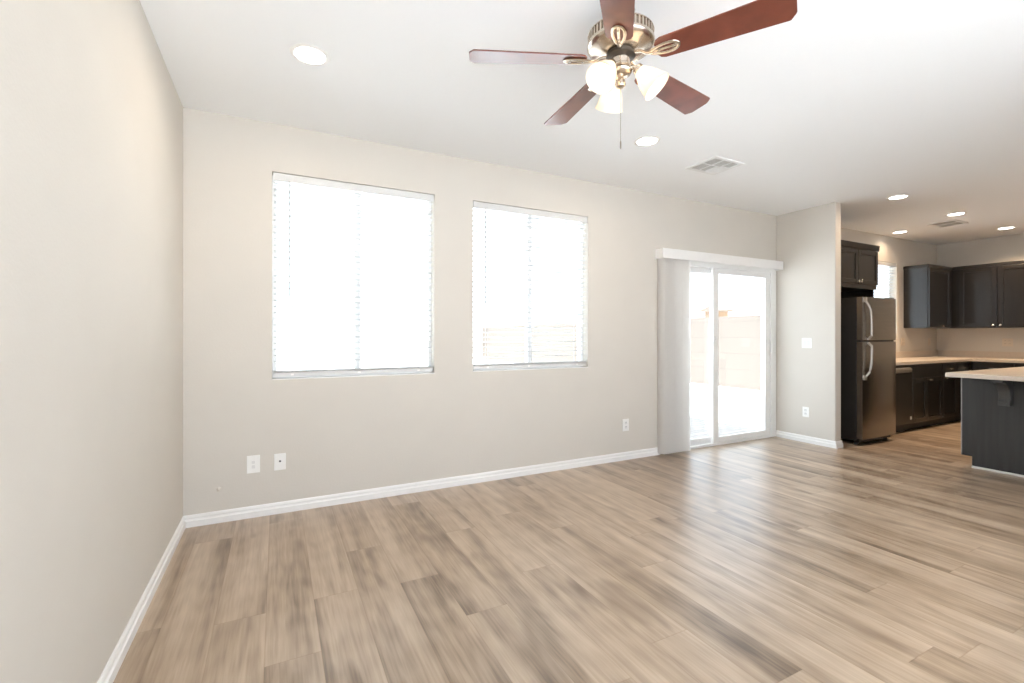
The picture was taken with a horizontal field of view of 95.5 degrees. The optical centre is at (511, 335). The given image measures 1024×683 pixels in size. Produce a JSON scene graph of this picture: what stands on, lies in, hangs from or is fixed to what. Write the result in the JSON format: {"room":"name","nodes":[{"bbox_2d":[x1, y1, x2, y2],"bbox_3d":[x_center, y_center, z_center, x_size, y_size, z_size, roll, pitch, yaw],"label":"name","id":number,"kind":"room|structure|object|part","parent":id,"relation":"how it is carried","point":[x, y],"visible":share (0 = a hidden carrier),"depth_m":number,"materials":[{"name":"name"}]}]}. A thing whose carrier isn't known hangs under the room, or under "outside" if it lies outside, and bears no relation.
{"room":"empty living room","nodes":[
{"label":"empty living room","id":0,"kind":"room"},
{"bbox_2d":[0,0,182,682],"bbox_3d":[-1.203,-0.117,0.999,0.160,2.740,4.790,0,0,-27],"label":"wall","id":1,"kind":"structure","parent":0,"point":[91,108],"depth_m":1.47,"materials":[{"name":"beige paint"}]},
{"bbox_2d":[97,516,185,682],"bbox_3d":[-1.124,1.214,1.038,0.016,0.078,4.469,0,0,-27],"label":"baseboard","id":2,"kind":"structure","parent":1,"relation":"attached to","point":[115,661],"depth_m":2.02,"materials":[{"name":"white paint"}]},
{"bbox_2d":[183,107,936,515],"bbox_3d":[2.389,-0.117,5.415,10.241,2.740,0.160,0,0,-27],"label":"wall","id":3,"kind":"structure","parent":0,"point":[343,434],"depth_m":3.75,"materials":[{"name":"beige paint"}]},
{"bbox_2d":[247,455,259,473],"bbox_3d":[-1.782,0.887,3.206,0.079,0.120,0.009,0,0,-27],"label":"wall plate","id":4,"kind":"object","parent":3,"relation":"attached to","point":[253,462],"visible":1,"depth_m":3.21,"materials":[{"name":"white plastic"}]},
{"bbox_2d":[274,453,285,470],"bbox_3d":[-1.635,0.890,3.277,0.074,0.116,0.016,0,0,-27],"label":"wall plate","id":5,"kind":"object","parent":3,"relation":"attached to","point":[279,459],"visible":1,"depth_m":3.28,"materials":[{"name":"white plastic"}]},
{"bbox_2d":[272,175,433,379],"bbox_3d":[-1.187,-0.419,3.587,1.178,1.465,0.137,0,0,-27],"label":"window","id":6,"kind":"structure","parent":3,"relation":"in","point":[357,363],"depth_m":3.60,"materials":[{"name":"white plastic"}]},
{"bbox_3d":[-1.176,0.309,3.565,1.178,0.009,0.087,0,0,-27],"label":"sill","id":7,"kind":"part","parent":6,"relation":"part of","materials":[{"name":"white paint"}]},
{"bbox_2d":[273,172,433,376],"bbox_3d":[-1.170,-0.427,3.554,1.166,1.443,0.079,0,0,-27],"label":"window blind","id":8,"kind":"object","parent":6,"relation":"attached to","point":[280,177],"visible":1,"depth_m":3.52,"materials":[{"name":"white plastic"}]},
{"bbox_3d":[-1.580,-0.420,3.359,0.014,1.362,0.056,0,0,-27],"label":"ladder cord","id":9,"kind":"part","parent":8,"relation":"part of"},
{"bbox_3d":[-1.175,0.281,3.564,1.158,0.028,0.054,0,0,-27],"label":"rail","id":10,"kind":"part","parent":8,"relation":"part of","materials":[{"name":"white plastic"}]},
{"bbox_3d":[-0.760,-0.420,3.774,0.014,1.362,0.056,0,0,-27],"label":"ladder cord","id":11,"kind":"part","parent":8,"relation":"part of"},
{"bbox_2d":[184,447,659,527],"bbox_3d":[-0.292,1.214,3.958,4.141,0.078,0.016,0,0,-27],"label":"baseboard","id":12,"kind":"structure","parent":3,"relation":"attached to","point":[201,519],"depth_m":3.63,"materials":[{"name":"white paint"}]},
{"bbox_2d":[473,208,587,371],"bbox_3d":[0.172,-0.419,4.276,1.195,1.457,0.137,0,0,-27],"label":"window","id":13,"kind":"structure","parent":3,"relation":"in","point":[580,344],"depth_m":4.30,"materials":[{"name":"white plastic"}]},
{"bbox_2d":[473,201,587,369],"bbox_3d":[0.189,-0.427,4.243,1.183,1.435,0.079,0,0,-27],"label":"window blind","id":14,"kind":"object","parent":13,"relation":"attached to","point":[480,205],"visible":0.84,"depth_m":4.22,"materials":[{"name":"white plastic"}]},
{"bbox_3d":[0.183,0.277,4.253,1.175,0.028,0.054,0,0,-27],"label":"rail","id":15,"kind":"part","parent":14,"relation":"part of","materials":[{"name":"white plastic"}]},
{"bbox_3d":[0.615,-0.420,4.471,0.014,1.354,0.056,0,0,-27],"label":"ladder cord","id":16,"kind":"part","parent":14,"relation":"part of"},
{"bbox_3d":[0.183,0.305,4.254,1.195,0.009,0.087,0,0,-27],"label":"sill","id":17,"kind":"part","parent":13,"relation":"part of","materials":[{"name":"white paint"}]},
{"bbox_2d":[622,419,628,430],"bbox_3d":[1.148,0.902,4.691,0.080,0.122,0.009,0,0,-27],"label":"outlet","id":18,"kind":"object","parent":3,"relation":"attached to","point":[625,422],"visible":1,"depth_m":4.69,"materials":[{"name":"white plastic"}]},
{"bbox_2d":[655,248,782,453],"bbox_3d":[2.405,0.164,5.271,1.967,2.133,0.112,0,0,-27],"label":"vertical blind","id":19,"kind":"object","parent":3,"relation":"attached to","point":[673,264],"visible":1,"depth_m":4.88,"materials":[{"name":"white plastic"}]},
{"bbox_2d":[690,261,775,449],"bbox_3d":[2.413,0.212,5.383,1.892,2.080,0.179,0,0,-27],"label":"door","id":20,"kind":"structure","parent":3,"relation":"in","point":[768,276],"depth_m":5.50,"materials":[{"name":"white plastic"}]},
{"bbox_3d":[1.968,0.228,5.190,0.825,1.990,0.034,0,0,-27],"label":"fixed panel","id":21,"kind":"part","parent":20,"relation":"part of","materials":[{"name":"clear glass"}]},
{"bbox_3d":[2.727,0.228,5.523,1.009,1.990,0.034,0,0,-27],"label":"sliding panel","id":22,"kind":"part","parent":20,"relation":"part of","materials":[{"name":"clear glass"}]},
{"bbox_3d":[3.164,0.147,5.695,0.032,0.210,0.056,0,0,-27],"label":"handle","id":23,"kind":"part","parent":20,"relation":"part of","materials":[{"name":"white plastic"}]},
{"bbox_2d":[882,265,896,338],"bbox_3d":[5.236,-0.524,6.844,1.330,1.156,0.137,0,0,-27],"label":"window","id":24,"kind":"structure","parent":3,"relation":"in","point":[882,265],"depth_m":7.17,"materials":[{"name":"white plastic"}]},
{"bbox_2d":[874,261,895,296],"bbox_3d":[5.251,-0.532,6.815,1.318,1.134,0.067,0,0,-27],"label":"window blind","id":25,"kind":"object","parent":24,"relation":"attached to","point":[891,265],"visible":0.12,"depth_m":7.01,"materials":[{"name":"white plastic"}]},
{"bbox_3d":[5.217,-0.525,6.883,1.330,1.155,0.050,0,0,-27],"label":"frame","id":26,"kind":"part","parent":24,"relation":"part of","materials":[{"name":"white plastic"}]},
{"bbox_2d":[901,338,904,345],"bbox_3d":[6.022,0.096,7.163,0.116,0.118,0.009,0,0,-27],"label":"outlet","id":27,"kind":"object","parent":3,"relation":"attached to","point":[902,339],"visible":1,"depth_m":7.16,"materials":[{"name":"beige plastic"}]},
{"bbox_2d":[903,264,951,328],"bbox_3d":[6.590,-0.588,7.261,1.078,0.948,0.348,0,0,-27],"label":"upper cabinet","id":28,"kind":"object","parent":3,"relation":"attached to","point":[927,287],"visible":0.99,"depth_m":7.05,"materials":[{"name":"black wood"}]},
{"bbox_3d":[6.456,-1.038,7.209,0.792,0.048,0.318,0,0,-27],"label":"crown moulding","id":29,"kind":"part","parent":28,"relation":"part of","materials":[{"name":"brown wood"}]},
{"bbox_3d":[6.482,-0.566,7.056,0.652,0.888,0.020,0,0,-27],"label":"cabinet door","id":30,"kind":"part","parent":28,"relation":"part of","materials":[{"name":"brown wood"}]},
{"bbox_2d":[113,420,1023,682],"bbox_3d":[3.436,1.312,3.351,10.561,0.120,4.790,0,0,-27],"label":"floor","id":31,"kind":"structure","parent":0,"point":[893,559],"depth_m":2.37,"materials":[{"name":"brown wood"}]},
{"bbox_2d":[841,297,895,444],"bbox_3d":[4.126,0.401,5.722,0.725,1.704,0.804,0,0,-27],"label":"refrigerator","id":32,"kind":"object","parent":31,"relation":"on","point":[868,324],"visible":0.7,"depth_m":5.37,"materials":[{"name":"silver metal"}]},
{"bbox_3d":[4.026,-0.192,5.261,0.086,0.482,0.071,0,0,-27],"label":"door handle","id":33,"kind":"part","parent":32,"relation":"part of","materials":[{"name":"silver metal"}]},
{"bbox_3d":[4.271,-0.192,5.436,0.725,0.492,0.072,0,0,-27],"label":"freezer door","id":34,"kind":"part","parent":32,"relation":"part of","materials":[{"name":"silver metal"}]},
{"bbox_2d":[896,365,912,432],"bbox_3d":[4.822,0.816,6.171,0.593,0.873,0.654,0,0,-27],"label":"dishwasher","id":35,"kind":"object","parent":31,"relation":"on","point":[904,373],"visible":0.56,"depth_m":5.95,"materials":[{"name":"black metal"}]},
{"bbox_3d":[4.926,0.444,5.879,0.445,0.066,0.040,0,0,-27],"label":"handle","id":36,"kind":"part","parent":35,"relation":"part of","materials":[{"name":"silver metal"}]},
{"bbox_2d":[906,363,941,429],"bbox_3d":[5.451,0.815,6.503,0.825,0.875,0.659,0,0,-27],"label":"base cabinet","id":37,"kind":"object","parent":31,"relation":"on","point":[927,378],"visible":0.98,"depth_m":6.23,"materials":[{"name":"black wood"}]},
{"bbox_3d":[5.382,0.850,6.148,0.364,0.575,0.020,0,0,-27],"label":"cabinet door","id":38,"kind":"part","parent":37,"relation":"part of","materials":[{"name":"black wood"}]},
{"bbox_3d":[5.580,0.472,6.248,0.809,0.160,0.020,0,0,-27],"label":"drawer","id":39,"kind":"part","parent":37,"relation":"part of","materials":[{"name":"black wood"}]},
{"bbox_3d":[5.745,0.850,6.332,0.439,0.575,0.020,0,0,-27],"label":"cabinet door","id":40,"kind":"part","parent":37,"relation":"part of","materials":[{"name":"black wood"}]},
{"bbox_2d":[935,361,969,424],"bbox_3d":[6.203,0.815,6.885,0.858,0.875,0.659,0,0,-27],"label":"base cabinet","id":41,"kind":"object","parent":31,"relation":"on","point":[951,386],"visible":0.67,"depth_m":6.58,"materials":[{"name":"black wood"}]},
{"bbox_3d":[6.140,0.472,6.532,0.414,0.160,0.020,0,0,-27],"label":"drawer","id":42,"kind":"part","parent":41,"relation":"part of","materials":[{"name":"black wood"}]},
{"bbox_3d":[6.140,0.850,6.532,0.414,0.575,0.020,0,0,-27],"label":"cabinet door","id":43,"kind":"part","parent":41,"relation":"part of","materials":[{"name":"black wood"}]},
{"bbox_3d":[6.510,0.850,6.720,0.404,0.575,0.020,0,0,-27],"label":"cabinet door","id":44,"kind":"part","parent":41,"relation":"part of","materials":[{"name":"black wood"}]},
{"bbox_3d":[6.510,0.472,6.720,0.404,0.160,0.020,0,0,-27],"label":"drawer","id":45,"kind":"part","parent":41,"relation":"part of","materials":[{"name":"black wood"}]},
{"bbox_2d":[945,367,1023,476],"bbox_3d":[5.418,0.801,4.424,2.394,0.903,1.152,0,0,-27],"label":"kitchen island","id":46,"kind":"object","parent":31,"relation":"on","point":[992,400],"visible":1,"depth_m":4.28,"materials":[{"name":"black wood"}]},
{"bbox_3d":[4.592,0.822,4.004,0.022,0.862,1.090,0,0,-27],"label":"panel","id":47,"kind":"part","parent":46,"relation":"part of","materials":[{"name":"black wood"}]},
{"bbox_3d":[4.593,1.244,3.963,0.012,0.018,1.015,0,0,-27],"label":"shoe trim","id":48,"kind":"part","parent":46,"relation":"part of","materials":[{"name":"white wood"}]},
{"bbox_2d":[971,361,1023,370],"bbox_3d":[7.177,0.815,6.545,0.669,0.875,0.885,0,0,-27],"label":"base cabinet","id":49,"kind":"object","parent":31,"relation":"on","point":[974,365],"visible":0.12,"depth_m":6.60,"materials":[{"name":"black wood"}]},
{"bbox_2d":[896,350,1023,364],"bbox_3d":[6.040,0.310,6.325,2.905,0.135,1.520,0,0,-27],"label":"countertop","id":50,"kind":"structure","parent":49,"relation":"on","point":[930,356],"depth_m":6.95,"materials":[{"name":"beige stone"}]},
{"bbox_3d":[6.827,0.472,6.592,0.020,0.160,0.409,0,0,-27],"label":"drawer","id":51,"kind":"part","parent":49,"relation":"part of","materials":[{"name":"black wood"}]},
{"bbox_2d":[140,0,1023,244],"bbox_3d":[3.773,-1.597,2.686,11.161,0.220,6.300,0,0,-27],"label":"ceiling","id":52,"kind":"structure","parent":0,"point":[857,105],"depth_m":2.82,"materials":[{"name":"white paint"}]},
{"bbox_2d":[290,43,329,65],"bbox_3d":[-1.071,-1.484,2.466,0.196,0.006,0.196,0,0,-27],"label":"recessed light","id":53,"kind":"object","parent":52,"relation":"in","point":[308,54],"visible":1,"depth_m":2.46,"materials":[{"name":"white plastic"}]},
{"bbox_2d":[469,0,796,148],"bbox_3d":[0.496,-1.169,2.170,1.331,0.636,1.309,0,0,-27],"label":"ceiling fan","id":54,"kind":"object","parent":52,"relation":"hanging from","point":[623,37],"visible":1,"depth_m":2.05,"materials":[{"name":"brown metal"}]},
{"bbox_3d":[0.072,-1.257,2.107,0.530,0.037,0.149,0,0,-3],"label":"blade","id":55,"kind":"part","parent":54,"relation":"part of","materials":[{"name":"brown wood"}]},
{"bbox_3d":[0.344,-1.257,2.526,0.149,0.037,0.530,0,0,-21],"label":"blade","id":56,"kind":"part","parent":54,"relation":"part of","materials":[{"name":"brown wood"}]},
{"bbox_3d":[0.401,-1.143,2.026,0.147,0.151,0.135,0,0,-27],"label":"lamp shade","id":57,"kind":"part","parent":54,"relation":"part of","materials":[{"name":"white glass"}]},
{"bbox_3d":[0.417,-1.167,2.047,0.069,0.074,0.053,0,0,-27],"label":"bulb","id":58,"kind":"part","parent":54,"relation":"part of","materials":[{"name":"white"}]},
{"bbox_3d":[0.486,-1.143,2.271,0.134,0.151,0.147,0,0,-27],"label":"lamp shade","id":59,"kind":"part","parent":54,"relation":"part of","materials":[{"name":"white glass"}]},
{"bbox_3d":[0.387,-1.257,1.719,0.149,0.037,0.530,0,0,15],"label":"blade","id":60,"kind":"part","parent":54,"relation":"part of","materials":[{"name":"brown wood"}]},
{"bbox_3d":[0.496,-1.015,2.123,0.003,0.255,0.003,0,0,-4],"label":"pull chain","id":61,"kind":"part","parent":54,"relation":"part of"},
{"bbox_2d":[588,12,653,41],"bbox_3d":[0.497,-1.363,2.130,0.298,0.079,0.298,0,0,-27],"label":"motor housing","id":62,"kind":"object","parent":54,"relation":"attached to","point":[643,25],"depth_m":2.03,"materials":[{"name":"gold metal"}]},
{"bbox_3d":[0.639,-1.143,2.087,0.139,0.151,0.136,0,0,-27],"label":"lamp shade","id":63,"kind":"part","parent":54,"relation":"part of","materials":[{"name":"white glass"}]},
{"bbox_3d":[0.827,-1.257,2.398,0.530,0.037,0.149,0,0,-39],"label":"blade","id":64,"kind":"part","parent":54,"relation":"part of","materials":[{"name":"brown wood"}]},
{"bbox_3d":[0.854,-1.257,1.899,0.530,0.037,0.149,0,0,33],"label":"blade","id":65,"kind":"part","parent":54,"relation":"part of","materials":[{"name":"brown wood"}]},
{"bbox_2d":[634,136,659,146],"bbox_3d":[1.032,-1.484,3.557,0.196,0.006,0.196,0,0,-27],"label":"recessed light","id":66,"kind":"object","parent":52,"relation":"in","point":[643,141],"visible":1,"depth_m":3.55,"materials":[{"name":"white plastic"}]},
{"bbox_2d":[685,155,744,174],"bbox_3d":[1.771,-1.482,4.065,0.365,0.010,0.320,0,0,-27],"label":"ceiling vent","id":67,"kind":"object","parent":52,"relation":"in","point":[714,165],"visible":1,"depth_m":4.05,"materials":[{"name":"white metal"}]},
{"bbox_2d":[886,194,909,199],"bbox_3d":[4.145,-1.484,4.995,0.196,0.006,0.196,0,0,-27],"label":"recessed light","id":68,"kind":"object","parent":52,"relation":"in","point":[895,197],"visible":1,"depth_m":4.99,"materials":[{"name":"white plastic"}]},
{"bbox_2d":[892,230,907,233],"bbox_3d":[5.576,-1.484,6.685,0.196,0.006,0.196,0,0,-27],"label":"recessed light","id":69,"kind":"object","parent":52,"relation":"in","point":[904,231],"visible":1,"depth_m":6.70,"materials":[{"name":"white plastic"}]},
{"bbox_2d":[927,219,967,227],"bbox_3d":[5.777,-1.482,6.169,0.395,0.010,0.290,0,0,-27],"label":"ceiling vent","id":70,"kind":"object","parent":52,"relation":"in","point":[954,222],"visible":1,"depth_m":6.16,"materials":[{"name":"white metal"}]},
{"bbox_2d":[945,212,966,215],"bbox_3d":[5.436,-1.484,5.694,0.196,0.006,0.196,0,0,-27],"label":"recessed light","id":71,"kind":"object","parent":52,"relation":"in","point":[956,213],"visible":1,"depth_m":5.70,"materials":[{"name":"white plastic"}]},
{"bbox_2d":[996,226,1015,229],"bbox_3d":[6.836,-1.484,6.435,0.196,0.006,0.196,0,0,-27],"label":"recessed light","id":72,"kind":"object","parent":52,"relation":"in","point":[1010,227],"visible":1,"depth_m":6.44,"materials":[{"name":"white plastic"}]},
{"bbox_2d":[777,202,840,440],"bbox_3d":[3.487,-0.117,5.497,0.112,2.740,0.688,0,0,-27],"label":"wall partition","id":73,"kind":"structure","parent":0,"point":[808,240],"depth_m":5.42,"materials":[{"name":"beige paint"}]},
{"bbox_2d":[802,407,808,416],"bbox_3d":[3.442,0.895,5.452,0.009,0.116,0.074,0,0,-27],"label":"outlet","id":74,"kind":"object","parent":73,"relation":"attached to","point":[805,410],"visible":1,"depth_m":5.45,"materials":[{"name":"white plastic"}]},
{"bbox_2d":[802,338,811,347],"bbox_3d":[3.448,0.087,5.441,0.010,0.116,0.114,0,0,-27],"label":"light switch","id":75,"kind":"object","parent":73,"relation":"attached to","point":[806,342],"visible":1,"depth_m":5.44,"materials":[{"name":"white plastic"}]},
{"bbox_2d":[776,430,842,448],"bbox_3d":[3.492,1.214,5.488,0.144,0.078,0.700,0,0,-27],"label":"baseboard","id":76,"kind":"structure","parent":73,"relation":"attached to","point":[797,437],"depth_m":5.39,"materials":[{"name":"white paint"}]},
{"bbox_2d":[841,240,879,298],"bbox_3d":[4.021,0.060,5.846,1.156,2.384,0.548,0,0,-27],"label":"upper cabinet","id":77,"kind":"object","parent":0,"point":[859,261],"visible":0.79,"depth_m":5.73,"materials":[{"name":"brown wood"}]},
{"bbox_3d":[4.032,-0.844,5.589,0.436,0.423,0.020,0,0,-27],"label":"cabinet door","id":78,"kind":"part","parent":77,"relation":"part of","materials":[{"name":"brown wood"}]},
{"bbox_3d":[4.497,0.335,6.132,0.018,1.835,0.468,0,0,-27],"label":"panel","id":79,"kind":"part","parent":77,"relation":"part of","materials":[{"name":"black wood"}]},
{"bbox_3d":[4.017,-1.095,5.855,1.156,0.072,0.528,0,0,-27],"label":"crown moulding","id":80,"kind":"part","parent":77,"relation":"part of","materials":[{"name":"brown wood"}]},
{"bbox_3d":[4.429,-0.844,5.790,0.443,0.423,0.020,0,0,-27],"label":"cabinet door","id":81,"kind":"part","parent":77,"relation":"part of","materials":[{"name":"brown wood"}]},
{"bbox_2d":[937,233,1023,370],"bbox_3d":[8.074,-0.117,5.702,0.160,2.740,4.790,0,0,-27],"label":"wall","id":82,"kind":"structure","parent":0,"point":[1007,248],"depth_m":7.17,"materials":[{"name":"beige paint"}]},
{"bbox_2d":[951,260,1023,327],"bbox_3d":[7.184,-0.588,6.877,0.366,0.948,0.971,0,0,-27],"label":"upper cabinet","id":83,"kind":"object","parent":82,"relation":"attached to","point":[991,295],"visible":1,"depth_m":6.85,"materials":[{"name":"black wood"}]},
{"bbox_3d":[6.977,-0.566,6.969,0.020,0.888,0.417,0,0,-27],"label":"cabinet door","id":84,"kind":"part","parent":83,"relation":"part of","materials":[{"name":"brown wood"}]},
{"bbox_3d":[7.202,-1.038,6.875,0.336,0.048,0.951,0,0,-27],"label":"crown moulding","id":85,"kind":"part","parent":83,"relation":"part of","materials":[{"name":"brown wood"}]},
{"bbox_3d":[7.172,-0.566,6.584,0.020,0.888,0.419,0,0,-27],"label":"cabinet door","id":86,"kind":"part","parent":83,"relation":"part of","materials":[{"name":"brown wood"}]},
{"bbox_2d":[1002,338,1012,345],"bbox_3d":[7.365,0.102,6.914,0.009,0.118,0.116,0,0,-27],"label":"outlet","id":87,"kind":"object","parent":82,"relation":"attached to","point":[1005,341],"visible":1,"depth_m":6.91,"materials":[{"name":"beige plastic"}]},
{"label":"outside","id":88,"kind":"structure","parent":0,"visible":0},
{"bbox_2d":[277,359,760,429],"bbox_3d":[4.398,1.438,13.441,100.000,0.230,100.000,0,0,-27],"label":"ground","id":89,"kind":"structure","parent":88,"point":[739,407],"depth_m":9.92,"materials":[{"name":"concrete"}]},
{"bbox_2d":[277,322,481,363],"bbox_3d":[-12.552,0.362,20.657,24.290,1.980,0.200,0,0,-27],"label":"wall","id":90,"kind":"structure","parent":89,"relation":"on","point":[384,357],"depth_m":22.94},
{"bbox_2d":[482,315,760,390],"bbox_3d":[5.161,0.432,12.819,0.200,1.840,30.200,0,0,-27],"label":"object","id":91,"kind":"structure","parent":89,"relation":"on","point":[739,336],"depth_m":12.60,"materials":[{"name":"white"}]},
{"bbox_2d":[700,306,733,316],"bbox_3d":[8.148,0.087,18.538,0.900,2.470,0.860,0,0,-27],"label":"neighboring house","id":92,"kind":"structure","parent":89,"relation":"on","point":[723,311],"depth_m":18.36,"materials":[{"name":"beige"}]},
{"bbox_2d":[690,416,757,438],"bbox_3d":[1.434,1.312,7.079,2.760,0.060,3.670,0,0,-27],"label":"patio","id":93,"kind":"structure","parent":89,"relation":"on","point":[699,427],"depth_m":6.41,"materials":[{"name":"white concrete"}]}
]}

